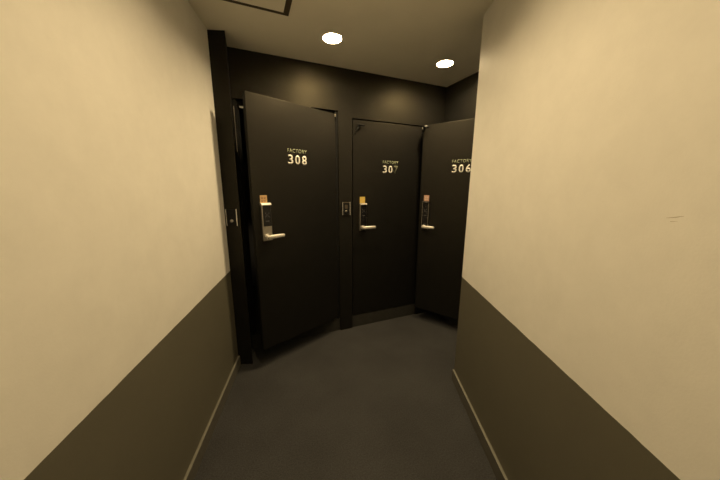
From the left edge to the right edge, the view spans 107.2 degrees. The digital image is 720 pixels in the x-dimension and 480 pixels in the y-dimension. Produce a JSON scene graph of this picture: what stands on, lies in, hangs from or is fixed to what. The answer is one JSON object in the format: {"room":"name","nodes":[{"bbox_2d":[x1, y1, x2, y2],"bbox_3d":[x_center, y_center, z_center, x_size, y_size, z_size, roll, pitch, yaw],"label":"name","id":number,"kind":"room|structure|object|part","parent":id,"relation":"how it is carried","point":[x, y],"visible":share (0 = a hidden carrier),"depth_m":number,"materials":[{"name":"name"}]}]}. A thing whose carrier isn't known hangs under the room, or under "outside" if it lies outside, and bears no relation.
{"room":"hotel corridor","nodes":[
{"label":"hotel corridor","id":0,"kind":"room"},
{"bbox_2d":[0,0,237,479],"bbox_3d":[-0.673,0.349,-0.592,0.229,2.509,5.350,-1,11,-7],"label":"wall","id":1,"kind":"structure","parent":0,"point":[119,350],"depth_m":0.86,"materials":[{"name":"beige paint"}]},
{"bbox_2d":[183,356,240,479],"bbox_3d":[-0.788,1.278,0.940,0.015,0.088,2.698,-2,11,-10],"label":"baseboard","id":2,"kind":"structure","parent":1,"relation":"attached to","point":[198,456],"depth_m":1.60,"materials":[{"name":"wood"}]},
{"bbox_2d":[207,30,252,363],"bbox_3d":[-1.089,-0.194,2.124,0.245,2.509,0.335,-4,12,-22],"label":"wall pier","id":3,"kind":"object","parent":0,"point":[217,44],"visible":0.42,"depth_m":1.97,"materials":[{"name":"black paint"}]},
{"bbox_2d":[225,209,238,225],"bbox_3d":[-0.970,-0.170,2.006,0.084,0.128,0.018,-1,11,-5],"label":"plate","id":4,"kind":"object","parent":3,"relation":"attached to","point":[231,214],"visible":1,"depth_m":2.00,"materials":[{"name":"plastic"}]},
{"bbox_2d":[232,108,256,284],"bbox_3d":[0.437,-0.320,2.786,3.820,2.509,3.090,-4,12,-22],"label":"wall","id":5,"kind":"structure","parent":0,"point":[241,112],"depth_m":3.50,"materials":[{"name":"black paint"}]},
{"bbox_2d":[227,47,446,329],"bbox_3d":[-0.016,-0.302,2.689,2.178,2.509,0.110,-4,12,-22],"label":"wall","id":6,"kind":"structure","parent":0,"point":[355,95],"depth_m":2.45,"materials":[{"name":"black paint"}]},
{"bbox_2d":[232,99,339,334],"bbox_3d":[-0.618,-0.146,2.456,0.863,2.025,0.099,-4,12,-22],"label":"door frame","id":7,"kind":"structure","parent":6,"relation":"attached to","point":[236,105],"depth_m":2.34,"materials":[{"name":"black metal"}]},
{"bbox_2d":[242,90,337,349],"bbox_3d":[-0.492,-0.107,2.264,0.111,1.960,0.815,11,15,43],"label":"door","id":8,"kind":"structure","parent":6,"relation":"in","point":[290,147],"depth_m":2.20,"materials":[{"name":"black laminate"}]},
{"bbox_3d":[-0.704,-0.184,2.011,0.004,0.158,0.063,11,15,43],"label":"keypad panel","id":9,"kind":"part","parent":8,"relation":"part of","materials":[{"name":"black glass"}]},
{"bbox_3d":[-0.652,-0.031,2.060,0.040,0.031,0.141,11,15,43],"label":"lever handle","id":10,"kind":"part","parent":8,"relation":"part of","materials":[{"name":"silver metal"}]},
{"bbox_2d":[342,202,350,214],"bbox_3d":[-0.132,-0.303,2.568,0.084,0.128,0.018,-4,12,-22],"label":"plate","id":11,"kind":"object","parent":6,"relation":"attached to","point":[346,206],"visible":1,"depth_m":2.57,"materials":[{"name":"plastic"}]},
{"bbox_2d":[352,120,422,314],"bbox_3d":[0.298,-0.181,2.782,0.783,1.958,0.110,-4,12,-22],"label":"door","id":12,"kind":"structure","parent":6,"relation":"in","point":[386,157],"depth_m":2.77,"materials":[{"name":"black laminate"}]},
{"bbox_3d":[0.036,-0.222,2.650,0.063,0.252,0.004,-4,12,-22],"label":"keypad panel","id":13,"kind":"part","parent":12,"relation":"part of","materials":[{"name":"black glass"}]},
{"bbox_3d":[0.091,-0.127,2.665,0.141,0.031,0.040,-4,12,-22],"label":"lever handle","id":14,"kind":"part","parent":12,"relation":"part of","materials":[{"name":"silver metal"}]},
{"bbox_2d":[188,0,493,86],"bbox_3d":[0.368,-1.126,0.209,6.200,0.080,7.700,-4,12,-22],"label":"ceiling","id":15,"kind":"structure","parent":0,"point":[402,39],"depth_m":1.80,"materials":[{"name":"paint"}]},
{"bbox_2d":[223,0,291,15],"bbox_3d":[-0.556,-1.312,1.335,0.444,0.004,0.442,-4,12,-22],"label":"ceiling hatch","id":16,"kind":"object","parent":15,"relation":"attached to","point":[282,7],"visible":1,"depth_m":1.52,"materials":[{"name":"paint"}]},
{"bbox_3d":[-0.556,-1.312,1.334,0.380,0.003,0.398,-4,12,-22],"label":"hatch panel","id":17,"kind":"part","parent":16,"relation":"part of","materials":[{"name":"paint"}]},
{"bbox_2d":[321,32,342,43],"bbox_3d":[-0.195,-1.428,1.859,0.150,0.030,0.150,-4,12,-22],"label":"recessed light","id":18,"kind":"object","parent":15,"relation":"in","point":[329,37],"visible":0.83,"depth_m":1.89,"materials":[{"name":"white plastic"}]},
{"bbox_2d":[324,33,339,38],"bbox_3d":[-0.195,-1.440,1.856,0.124,0.002,0.124,-4,12,-22],"label":"diffuser","id":19,"kind":"object","parent":18,"relation":"attached to","point":[328,36],"depth_m":1.88,"materials":[{"name":"white plastic"}]},
{"bbox_2d":[436,59,453,67],"bbox_3d":[0.716,-1.499,2.234,0.150,0.030,0.150,-4,12,-22],"label":"recessed light","id":20,"kind":"object","parent":15,"relation":"in","point":[445,63],"visible":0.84,"depth_m":2.27,"materials":[{"name":"white plastic"}]},
{"bbox_2d":[194,311,496,479],"bbox_3d":[0.357,1.403,0.713,6.200,0.060,7.700,-4,12,-22],"label":"floor","id":21,"kind":"structure","parent":0,"point":[380,400],"depth_m":1.76,"materials":[{"name":"carpet"}]},
{"bbox_2d":[247,285,457,347],"bbox_3d":[0.432,0.846,3.019,3.620,0.132,2.890,-4,12,-22],"label":"baseboard","id":22,"kind":"structure","parent":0,"point":[405,310],"depth_m":2.90,"materials":[{"name":"black wood"}]},
{"bbox_2d":[444,71,478,121],"bbox_3d":[1.236,-0.234,2.375,0.120,2.509,1.455,-4,12,-22],"label":"wall","id":23,"kind":"structure","parent":0,"point":[461,96],"depth_m":2.58,"materials":[{"name":"black paint"}]},
{"bbox_2d":[415,118,474,319],"bbox_3d":[0.925,-0.141,2.608,0.804,1.952,0.110,9,14,36],"label":"door","id":24,"kind":"structure","parent":23,"relation":"in","point":[447,146],"depth_m":2.67,"materials":[{"name":"black laminate"}]},
{"bbox_3d":[0.677,-0.247,2.767,0.063,0.274,0.004,9,14,37],"label":"keypad panel","id":25,"kind":"part","parent":24,"relation":"part of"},
{"bbox_3d":[0.701,-0.132,2.739,0.141,0.031,0.040,9,14,36],"label":"lever handle","id":26,"kind":"part","parent":24,"relation":"part of","materials":[{"name":"silver metal"}]},
{"bbox_2d":[454,0,719,479],"bbox_3d":[0.818,0.317,-0.398,0.208,2.509,4.593,0,11,-2],"label":"wall","id":27,"kind":"structure","parent":0,"point":[588,342],"depth_m":0.81,"materials":[{"name":"paint"}]},
{"bbox_2d":[452,369,507,479],"bbox_3d":[0.711,1.245,1.136,0.015,0.088,1.939,0,11,1],"label":"baseboard","id":28,"kind":"structure","parent":27,"relation":"attached to","point":[499,473],"depth_m":1.58,"materials":[{"name":"wood"}]}
]}

